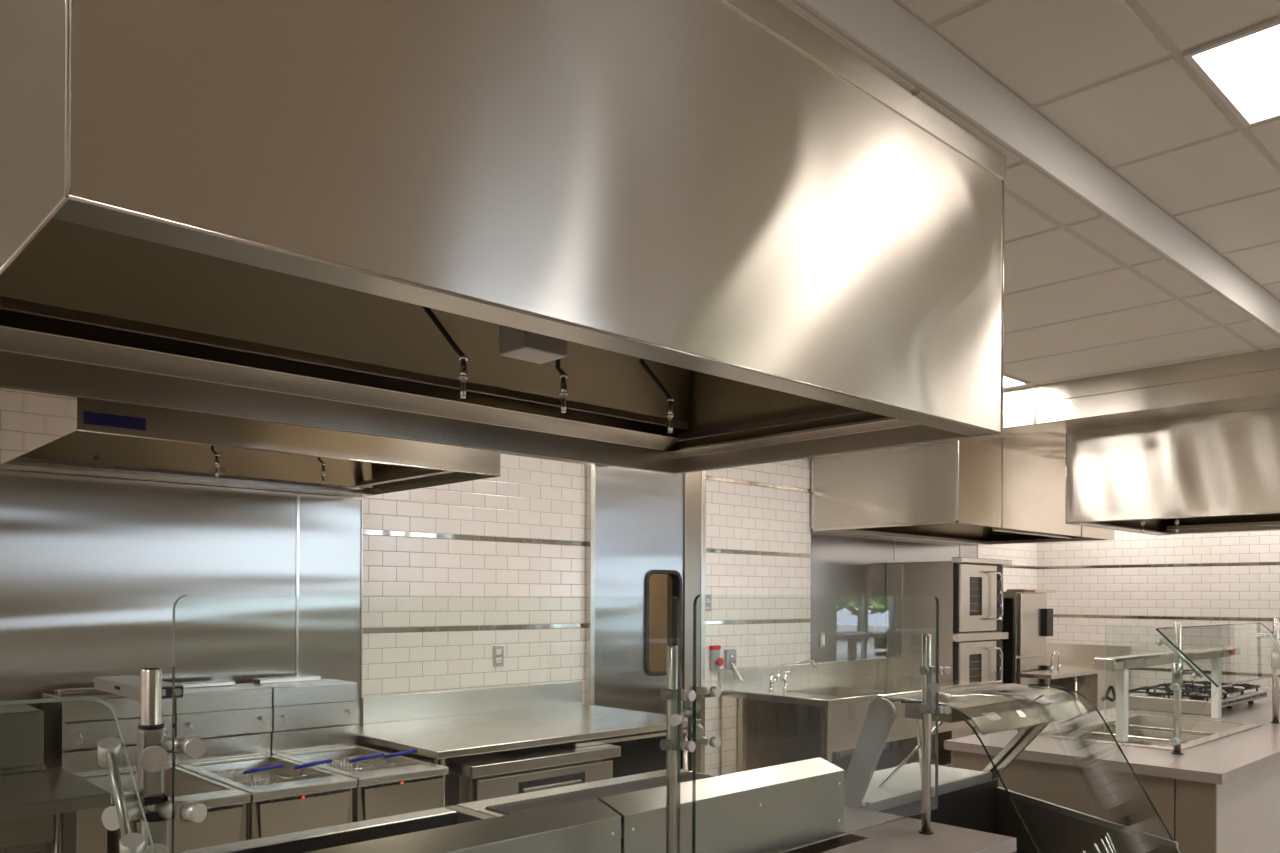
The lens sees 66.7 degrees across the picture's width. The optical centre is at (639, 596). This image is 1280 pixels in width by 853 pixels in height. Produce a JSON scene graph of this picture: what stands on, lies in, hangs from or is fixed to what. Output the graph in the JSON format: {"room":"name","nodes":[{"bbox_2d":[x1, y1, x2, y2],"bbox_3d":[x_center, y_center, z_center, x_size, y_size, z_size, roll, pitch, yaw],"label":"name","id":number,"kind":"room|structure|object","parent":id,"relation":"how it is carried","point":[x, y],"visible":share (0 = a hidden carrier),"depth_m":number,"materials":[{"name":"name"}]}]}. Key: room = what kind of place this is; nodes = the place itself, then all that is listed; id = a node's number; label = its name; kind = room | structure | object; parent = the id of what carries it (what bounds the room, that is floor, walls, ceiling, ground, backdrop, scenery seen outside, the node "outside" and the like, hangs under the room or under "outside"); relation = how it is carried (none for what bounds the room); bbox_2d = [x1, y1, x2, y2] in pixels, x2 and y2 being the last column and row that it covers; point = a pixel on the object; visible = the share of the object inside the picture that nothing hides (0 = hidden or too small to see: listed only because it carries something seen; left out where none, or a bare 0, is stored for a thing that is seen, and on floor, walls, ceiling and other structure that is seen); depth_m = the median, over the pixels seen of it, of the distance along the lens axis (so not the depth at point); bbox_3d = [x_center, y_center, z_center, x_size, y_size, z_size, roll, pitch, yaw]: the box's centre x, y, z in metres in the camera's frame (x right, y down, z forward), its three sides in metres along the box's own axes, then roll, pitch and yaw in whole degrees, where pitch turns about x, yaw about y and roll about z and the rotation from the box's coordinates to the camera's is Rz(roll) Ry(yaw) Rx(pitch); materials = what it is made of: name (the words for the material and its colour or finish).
{"room":"commercial kitchen","nodes":[
{"label":"commercial kitchen","id":0,"kind":"room"},
{"bbox_2d":[0,704,43,767],"bbox_3d":[-2.840,0.557,3.346,1.300,0.260,0.360,0,0,-44],"label":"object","id":1,"kind":"structure","parent":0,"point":[21,725],"depth_m":3.62,"materials":[{"name":"silver metal"}]},
{"bbox_2d":[0,453,1036,852],"bbox_3d":[-0.312,-0.026,6.133,12.600,3.050,0.120,0,0,-44],"label":"wall","id":2,"kind":"structure","parent":0,"point":[408,581],"depth_m":5.73,"materials":[{"name":"tile"}]},
{"bbox_2d":[64,744,171,774],"bbox_3d":[-2.159,0.643,3.965,0.399,0.093,0.282,0,0,-44],"label":"backsplash","id":3,"kind":"structure","parent":2,"relation":"attached to","point":[82,761],"depth_m":3.79,"materials":[{"name":"silver metal"}]},
{"bbox_2d":[0,469,362,774],"bbox_3d":[-2.368,0.191,4.088,2.604,1.397,0.011,0,0,-44],"label":"wall panel","id":4,"kind":"object","parent":2,"relation":"attached to","point":[94,570],"visible":0.64,"depth_m":4.35,"materials":[{"name":"silver metal"}]},
{"bbox_2d":[174,732,270,763],"bbox_3d":[-1.866,0.645,4.244,0.399,0.093,0.282,0,0,-44],"label":"backsplash","id":5,"kind":"structure","parent":2,"relation":"attached to","point":[253,744],"depth_m":4.17,"materials":[{"name":"silver metal"}]},
{"bbox_2d":[269,724,355,753],"bbox_3d":[-1.572,0.646,4.523,0.399,0.093,0.282,0,0,-44],"label":"backsplash","id":6,"kind":"structure","parent":2,"relation":"attached to","point":[338,735],"depth_m":4.41,"materials":[{"name":"silver metal"}]},
{"bbox_2d":[361,681,581,723],"bbox_3d":[-0.891,0.587,5.477,1.460,0.138,0.018,0,0,-44],"label":"backsplash","id":7,"kind":"structure","parent":2,"relation":"attached to","point":[400,707],"depth_m":5.40,"materials":[{"name":"silver metal"}]},
{"bbox_2d":[493,645,503,666],"bbox_3d":[-0.810,0.341,5.572,0.072,0.120,0.009,0,0,-44],"label":"power outlet","id":8,"kind":"object","parent":2,"relation":"attached to","point":[498,651],"visible":1,"depth_m":5.57,"materials":[{"name":"silver metal"}]},
{"bbox_2d":[496,649,500,662],"bbox_3d":[-0.809,0.341,5.570,0.034,0.080,0.004,0,0,-44],"label":"receptacle","id":9,"kind":"object","parent":8,"relation":"attached to","point":[498,651],"depth_m":5.57,"materials":[{"name":"white plastic"}]},
{"bbox_2d":[585,463,705,773],"bbox_3d":[0.020,0.290,6.399,1.040,2.420,0.195,0,0,-44],"label":"door","id":10,"kind":"structure","parent":2,"relation":"in","point":[640,524],"depth_m":6.29,"materials":[{"name":"silver metal"}]},
{"bbox_2d":[363,452,1036,696],"bbox_3d":[1.399,-0.065,7.675,7.793,1.546,0.004,0,0,-44],"label":"trim","id":11,"kind":"structure","parent":2,"relation":"attached to","point":[365,531],"depth_m":5.77,"materials":[{"name":"silver metal"}]},
{"bbox_2d":[705,654,706,673],"bbox_3d":[0.449,0.470,6.764,0.060,0.135,0.018,0,0,-44],"label":"light switch","id":12,"kind":"object","parent":2,"relation":"attached to","point":[705,654],"visible":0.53,"depth_m":6.78,"materials":[{"name":"white plastic"}]},
{"bbox_2d":[705,595,711,610],"bbox_3d":[0.465,0.045,6.783,0.098,0.115,0.008,0,0,-44],"label":"room sign","id":13,"kind":"object","parent":2,"relation":"attached to","point":[708,597],"visible":0.48,"depth_m":6.79,"materials":[{"name":"grey metal"}]},
{"bbox_2d":[709,645,723,670],"bbox_3d":[0.537,0.431,6.813,0.086,0.173,0.068,0,0,-44],"label":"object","id":14,"kind":"object","parent":2,"relation":"attached to","point":[715,661],"visible":1,"depth_m":6.80,"materials":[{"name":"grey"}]},
{"bbox_2d":[724,649,742,680],"bbox_3d":[0.670,0.491,6.945,0.145,0.225,0.060,0,0,-44],"label":"station","id":15,"kind":"object","parent":2,"relation":"attached to","point":[729,654],"visible":1,"depth_m":6.92,"materials":[{"name":"grey metal"}]},
{"bbox_2d":[719,658,886,695],"bbox_3d":[1.337,0.614,7.596,2.130,0.185,0.022,0,0,-44],"label":"backsplash","id":16,"kind":"structure","parent":2,"relation":"attached to","point":[752,677],"depth_m":7.52,"materials":[{"name":"silver metal"}]},
{"bbox_2d":[810,531,977,662],"bbox_3d":[2.309,0.196,8.536,2.682,1.430,0.009,0,0,-44],"label":"wall panel","id":17,"kind":"object","parent":2,"relation":"attached to","point":[853,625],"visible":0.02,"depth_m":8.02,"materials":[{"name":"silver metal"}]},
{"bbox_2d":[819,632,824,647],"bbox_3d":[1.448,0.344,7.706,0.070,0.125,0.016,0,0,-44],"label":"light switch","id":18,"kind":"object","parent":17,"relation":"attached to","point":[821,634],"visible":1,"depth_m":7.70,"materials":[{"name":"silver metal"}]},
{"bbox_2d":[811,439,1113,545],"bbox_3d":[2.763,-0.796,8.085,2.758,0.595,1.245,0,0,-44],"label":"exhaust hood","id":19,"kind":"object","parent":2,"relation":"attached to","point":[962,491],"visible":0.78,"depth_m":7.24,"materials":[{"name":"silver metal"}]},
{"bbox_2d":[974,403,1049,440],"bbox_3d":[3.038,-1.157,5.848,0.354,0.134,2.503,0,0,-44],"label":"trim","id":20,"kind":"structure","parent":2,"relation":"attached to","point":[1034,403],"depth_m":6.44,"materials":[{"name":"silver metal"}]},
{"bbox_2d":[969,347,1279,461],"bbox_3d":[3.826,-1.250,6.875,2.908,0.325,4.500,0,0,-44],"label":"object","id":21,"kind":"structure","parent":2,"relation":"attached to","point":[1247,381],"depth_m":5.79,"materials":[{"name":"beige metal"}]},
{"bbox_2d":[1065,407,1279,535],"bbox_3d":[4.295,-0.750,6.177,1.748,0.669,2.439,0,0,-44],"label":"exhaust hood","id":22,"kind":"object","parent":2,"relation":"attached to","point":[1218,473],"visible":1,"depth_m":6.03,"materials":[{"name":"silver metal"}]},
{"bbox_2d":[649,574,666,670],"bbox_3d":[-0.287,-0.001,7.123,4.400,3.000,1.280,0,0,-44],"label":"wall","id":23,"kind":"structure","parent":0,"point":[657,582],"depth_m":8.29,"materials":[{"name":"beige paint"}]},
{"bbox_2d":[777,0,1279,390],"bbox_3d":[-0.646,-1.390,3.487,8.260,0.086,3.246,0,0,-44],"label":"ceiling","id":24,"kind":"structure","parent":0,"point":[1085,296],"depth_m":4.33,"materials":[{"name":"beige"}]},
{"bbox_2d":[0,388,500,496],"bbox_3d":[-1.567,-0.914,3.955,1.573,0.882,1.223,0,0,-44],"label":"exhaust hood","id":25,"kind":"object","parent":24,"relation":"hanging from","point":[36,425],"visible":0.37,"depth_m":3.83,"materials":[{"name":"silver metal"}]},
{"bbox_2d":[0,0,1006,474],"bbox_3d":[-0.287,-0.914,2.598,2.526,0.870,1.408,0,0,-44],"label":"exhaust hood","id":26,"kind":"object","parent":24,"relation":"hanging from","point":[673,237],"visible":1,"depth_m":2.06,"materials":[{"name":"silver metal"}]},
{"bbox_2d":[1003,373,1029,387],"bbox_3d":[2.022,-1.335,6.093,0.586,0.012,0.586,0,0,-44],"label":"recessed light","id":27,"kind":"object","parent":24,"relation":"in","point":[1008,381],"visible":0.23,"depth_m":6.04,"materials":[{"name":"white"}]},
{"bbox_2d":[1003,377,1021,385],"bbox_3d":[2.022,-1.337,6.093,0.550,0.001,0.550,0,0,-44],"label":"diffuser","id":28,"kind":"object","parent":27,"relation":"attached to","point":[1006,381],"depth_m":6.07,"materials":[{"name":"white plastic"}]},
{"bbox_2d":[796,0,1279,334],"bbox_3d":[4.260,-1.447,5.904,18.700,0.241,0.012,0,0,-44],"label":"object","id":29,"kind":"structure","parent":24,"relation":"attached to","point":[886,29],"depth_m":2.96,"materials":[{"name":"white"}]},
{"bbox_2d":[894,0,1279,300],"bbox_3d":[6.449,-1.514,3.601,18.700,0.086,6.342,0,0,-44],"label":"ceiling","id":30,"kind":"structure","parent":0,"point":[1115,77],"depth_m":2.90,"materials":[{"name":"beige"}]},
{"bbox_2d":[1183,17,1279,127],"bbox_3d":[1.910,-1.492,2.672,0.586,0.012,0.586,0,0,-44],"label":"recessed light","id":31,"kind":"object","parent":30,"relation":"in","point":[1242,68],"visible":1,"depth_m":2.76,"materials":[{"name":"white plastic"}]},
{"bbox_2d":[1037,530,1279,694],"bbox_3d":[5.506,-0.028,9.099,0.120,3.107,3.600,0,0,-44],"label":"wall","id":32,"kind":"structure","parent":0,"point":[1245,591],"depth_m":9.43,"materials":[{"name":"tile"}]},
{"bbox_2d":[1045,643,1131,663],"bbox_3d":[4.535,0.586,9.972,0.060,0.190,0.940,0,0,-44],"label":"backsplash","id":33,"kind":"structure","parent":32,"relation":"attached to","point":[1073,653],"depth_m":9.95,"materials":[{"name":"silver metal"}]},
{"bbox_2d":[1037,562,1279,676],"bbox_3d":[5.462,-0.046,9.056,0.004,1.546,3.598,0,0,-44],"label":"trim","id":34,"kind":"structure","parent":32,"relation":"attached to","point":[1243,563],"depth_m":9.40,"materials":[{"name":"silver metal"}]},
{"bbox_2d":[1175,761,1279,852],"bbox_3d":[3.562,1.138,5.914,4.480,0.757,1.165,0,0,-44],"label":"countertop","id":35,"kind":"structure","parent":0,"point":[1248,806],"depth_m":4.27,"materials":[{"name":"beige stone"}]},
{"bbox_3d":[4.864,1.572,5.253,18.900,0.100,11.100,0,0,-44],"label":"floor","id":36,"kind":"structure","parent":0,"visible":0},
{"bbox_2d":[0,693,111,852],"bbox_3d":[-2.592,0.938,3.132,1.366,1.100,1.015,0,0,-44],"label":"kitchen appliance","id":37,"kind":"object","parent":36,"relation":"on","point":[41,800],"visible":0.95,"depth_m":3.32,"materials":[{"name":"silver metal"}]},
{"bbox_2d":[45,687,249,852],"bbox_3d":[-1.885,0.935,3.676,0.401,1.112,1.080,0,0,-44],"label":"fryer","id":38,"kind":"object","parent":36,"relation":"on","point":[87,722],"visible":0.47,"depth_m":3.75,"materials":[{"name":"silver metal"}]},
{"bbox_2d":[94,675,182,700],"bbox_3d":[-1.958,0.354,3.789,0.153,0.050,0.612,0,0,-44],"label":"food warmer","id":39,"kind":"object","parent":38,"relation":"on","point":[129,686],"visible":0.69,"depth_m":3.70,"materials":[{"name":"grey metal"}]},
{"bbox_2d":[174,680,356,839],"bbox_3d":[-1.592,0.937,3.955,0.401,1.112,1.080,0,0,-44],"label":"fryer","id":40,"kind":"object","parent":36,"relation":"on","point":[233,721],"visible":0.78,"depth_m":4.04,"materials":[{"name":"silver metal"}]},
{"bbox_2d":[210,763,283,786],"bbox_3d":[-1.570,0.736,3.861,0.162,0.176,0.407,0,0,-44],"label":"basket","id":41,"kind":"object","parent":40,"relation":"in","point":[263,768],"visible":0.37,"depth_m":3.79,"materials":[{"name":"silver metal"}]},
{"bbox_2d":[254,759,331,785],"bbox_3d":[-1.415,0.737,3.967,0.162,0.176,0.407,0,0,-44],"label":"basket","id":42,"kind":"object","parent":40,"relation":"in","point":[310,764],"visible":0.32,"depth_m":3.88,"materials":[{"name":"silver metal"}]},
{"bbox_2d":[247,675,448,821],"bbox_3d":[-1.298,0.938,4.234,0.401,1.112,1.080,0,0,-44],"label":"fryer","id":43,"kind":"object","parent":36,"relation":"on","point":[309,712],"visible":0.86,"depth_m":4.33,"materials":[{"name":"silver metal"}]},
{"bbox_2d":[311,753,383,772],"bbox_3d":[-1.249,0.738,4.125,0.162,0.176,0.407,0,0,-44],"label":"basket","id":44,"kind":"object","parent":43,"relation":"in","point":[355,760],"visible":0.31,"depth_m":4.04,"materials":[{"name":"silver metal"}]},
{"bbox_2d":[340,749,416,772],"bbox_3d":[-1.137,0.738,4.232,0.162,0.176,0.407,0,0,-44],"label":"basket","id":45,"kind":"object","parent":43,"relation":"in","point":[389,756],"visible":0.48,"depth_m":4.15,"materials":[{"name":"silver metal"}]},
{"bbox_2d":[175,798,620,852],"bbox_3d":[-0.737,0.990,2.105,1.240,1.014,0.710,0,0,-44],"label":"station","id":46,"kind":"object","parent":36,"relation":"on","point":[588,826],"visible":1,"depth_m":2.21,"materials":[{"name":"silver metal"}]},
{"bbox_2d":[347,681,700,806],"bbox_3d":[-0.617,1.008,5.052,1.645,0.978,1.015,0,0,-44],"label":"worktable","id":47,"kind":"object","parent":36,"relation":"on","point":[639,734],"visible":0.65,"depth_m":5.13,"materials":[{"name":"silver metal"}]},
{"bbox_2d":[446,740,620,805],"bbox_3d":[-0.688,1.112,4.746,0.860,0.770,0.820,0,0,-44],"label":"drawer","id":48,"kind":"object","parent":36,"relation":"on","point":[470,778],"visible":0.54,"depth_m":4.41,"materials":[{"name":"silver metal"}]},
{"bbox_2d":[456,757,843,852],"bbox_3d":[0.039,0.993,2.846,0.895,1.014,0.715,0,0,-44],"label":"serving counter","id":49,"kind":"object","parent":36,"relation":"on","point":[769,809],"visible":0.81,"depth_m":2.67,"materials":[{"name":"silver metal"}]},
{"bbox_2d":[719,658,987,777],"bbox_3d":[1.649,1.015,7.266,2.130,0.985,0.932,0,0,-44],"label":"sink","id":50,"kind":"object","parent":36,"relation":"on","point":[822,711],"visible":0.56,"depth_m":6.77,"materials":[{"name":"silver metal"}]},
{"bbox_2d":[768,660,815,691],"bbox_3d":[1.053,0.553,6.869,0.344,0.223,0.181,0,0,-7],"label":"faucet","id":51,"kind":"object","parent":50,"relation":"on","point":[784,679],"visible":1,"depth_m":6.84,"materials":[{"name":"silver metal"}]},
{"bbox_2d":[786,687,879,695],"bbox_3d":[1.372,0.787,6.855,0.600,0.238,0.440,0,0,-44],"label":"basin","id":52,"kind":"object","parent":50,"relation":"in","point":[823,691],"depth_m":7.09,"materials":[{"name":"silver metal"}]},
{"bbox_2d":[776,805,1015,852],"bbox_3d":[-0.330,1.099,1.982,3.260,0.800,0.720,0,0,-44],"label":"countertop","id":53,"kind":"structure","parent":36,"relation":"on","point":[903,835],"depth_m":2.87,"materials":[{"name":"stone"}]},
{"bbox_2d":[0,594,950,852],"bbox_3d":[-0.124,0.347,1.706,3.173,0.705,0.420,0,0,-44],"label":"sneeze guard","id":54,"kind":"object","parent":53,"relation":"on","point":[153,808],"visible":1,"depth_m":1.40,"materials":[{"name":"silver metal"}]},
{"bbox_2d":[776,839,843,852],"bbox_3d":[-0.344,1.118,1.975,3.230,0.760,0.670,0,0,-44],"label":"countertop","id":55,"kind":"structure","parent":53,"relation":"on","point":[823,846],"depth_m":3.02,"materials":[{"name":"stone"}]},
{"bbox_2d":[886,557,1011,755],"bbox_3d":[2.682,0.597,8.386,0.892,1.830,0.722,0,0,-44],"label":"oven","id":56,"kind":"object","parent":36,"relation":"on","point":[969,591],"visible":0.7,"depth_m":8.13,"materials":[{"name":"silver metal"}]},
{"bbox_2d":[844,680,1180,852],"bbox_3d":[1.261,0.898,3.473,0.960,1.115,1.090,0,0,-44],"label":"sneeze guard","id":57,"kind":"object","parent":36,"relation":"on","point":[969,799],"visible":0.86,"depth_m":3.59,"materials":[{"name":"clear glass"}]},
{"bbox_2d":[844,762,981,806],"bbox_3d":[0.973,0.712,3.733,0.860,0.015,0.315,0,0,-44],"label":"shelf","id":58,"kind":"object","parent":57,"relation":"attached to","point":[905,787],"depth_m":3.68,"materials":[{"name":"silver metal"}]},
{"bbox_2d":[1001,589,1055,687],"bbox_3d":[3.473,0.725,9.183,0.666,1.582,0.630,0,0,-44],"label":"steamer","id":59,"kind":"object","parent":36,"relation":"on","point":[1027,619],"visible":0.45,"depth_m":8.86,"materials":[{"name":"silver metal"}]},
{"bbox_2d":[1002,598,1012,683],"bbox_3d":[3.255,0.615,8.934,0.006,1.200,0.340,0,0,-44],"label":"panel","id":60,"kind":"object","parent":59,"relation":"attached to","point":[1007,644],"depth_m":8.84,"materials":[{"name":"black"}]},
{"bbox_2d":[1007,589,1055,592],"bbox_3d":[3.634,-0.050,9.022,0.660,0.030,0.170,0,0,-44],"label":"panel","id":61,"kind":"object","parent":59,"relation":"attached to","point":[1008,590],"depth_m":8.84,"materials":[{"name":"silver metal"}]},
{"bbox_2d":[1018,643,1131,711],"bbox_3d":[3.897,1.003,9.350,1.840,1.030,0.975,0,0,-44],"label":"worktable","id":62,"kind":"object","parent":36,"relation":"on","point":[1099,687],"visible":0.27,"depth_m":9.32,"materials":[{"name":"silver metal"}]},
{"bbox_2d":[1049,651,1062,670],"bbox_3d":[3.829,0.589,8.962,0.241,0.178,0.044,0,0,-44],"label":"faucet","id":63,"kind":"object","parent":62,"relation":"on","point":[1051,668],"visible":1,"depth_m":8.89,"materials":[{"name":"silver metal"}]},
{"bbox_2d":[944,685,1279,852],"bbox_3d":[3.549,1.116,5.894,4.525,0.800,1.215,0,0,-44],"label":"counter","id":64,"kind":"object","parent":36,"relation":"on","point":[1222,795],"depth_m":4.32,"materials":[{"name":"stone"}]},
{"bbox_2d":[944,685,1279,784],"bbox_3d":[3.551,0.738,5.894,4.525,0.043,1.215,0,0,-44],"label":"countertop","id":65,"kind":"structure","parent":64,"relation":"on","point":[1221,761],"depth_m":4.51,"materials":[{"name":"stone"}]},
{"bbox_2d":[1038,713,1262,750],"bbox_3d":[2.730,0.790,5.179,1.360,0.166,0.680,0,0,-44],"label":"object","id":66,"kind":"object","parent":64,"relation":"in","point":[1157,728],"visible":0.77,"depth_m":5.46,"materials":[{"name":"silver metal"}]},
{"bbox_2d":[1094,646,1240,741],"bbox_3d":[2.939,0.505,5.320,2.005,0.417,0.108,0,0,-44],"label":"heat lamp","id":67,"kind":"object","parent":64,"relation":"on","point":[1121,665],"visible":0.93,"depth_m":4.91,"materials":[{"name":"silver metal"}]},
{"bbox_2d":[1104,618,1279,754],"bbox_3d":[2.958,0.416,4.975,1.706,0.595,0.473,0,0,-44],"label":"sneeze guard","id":68,"kind":"object","parent":64,"relation":"on","point":[1177,666],"visible":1,"depth_m":4.38,"materials":[{"name":"silver metal"}]},
{"bbox_2d":[1128,680,1266,714],"bbox_3d":[3.652,0.651,6.383,1.105,0.132,0.545,0,0,-44],"label":"range","id":69,"kind":"object","parent":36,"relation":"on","point":[1194,699],"visible":0.85,"depth_m":6.12,"materials":[{"name":"silver metal"}]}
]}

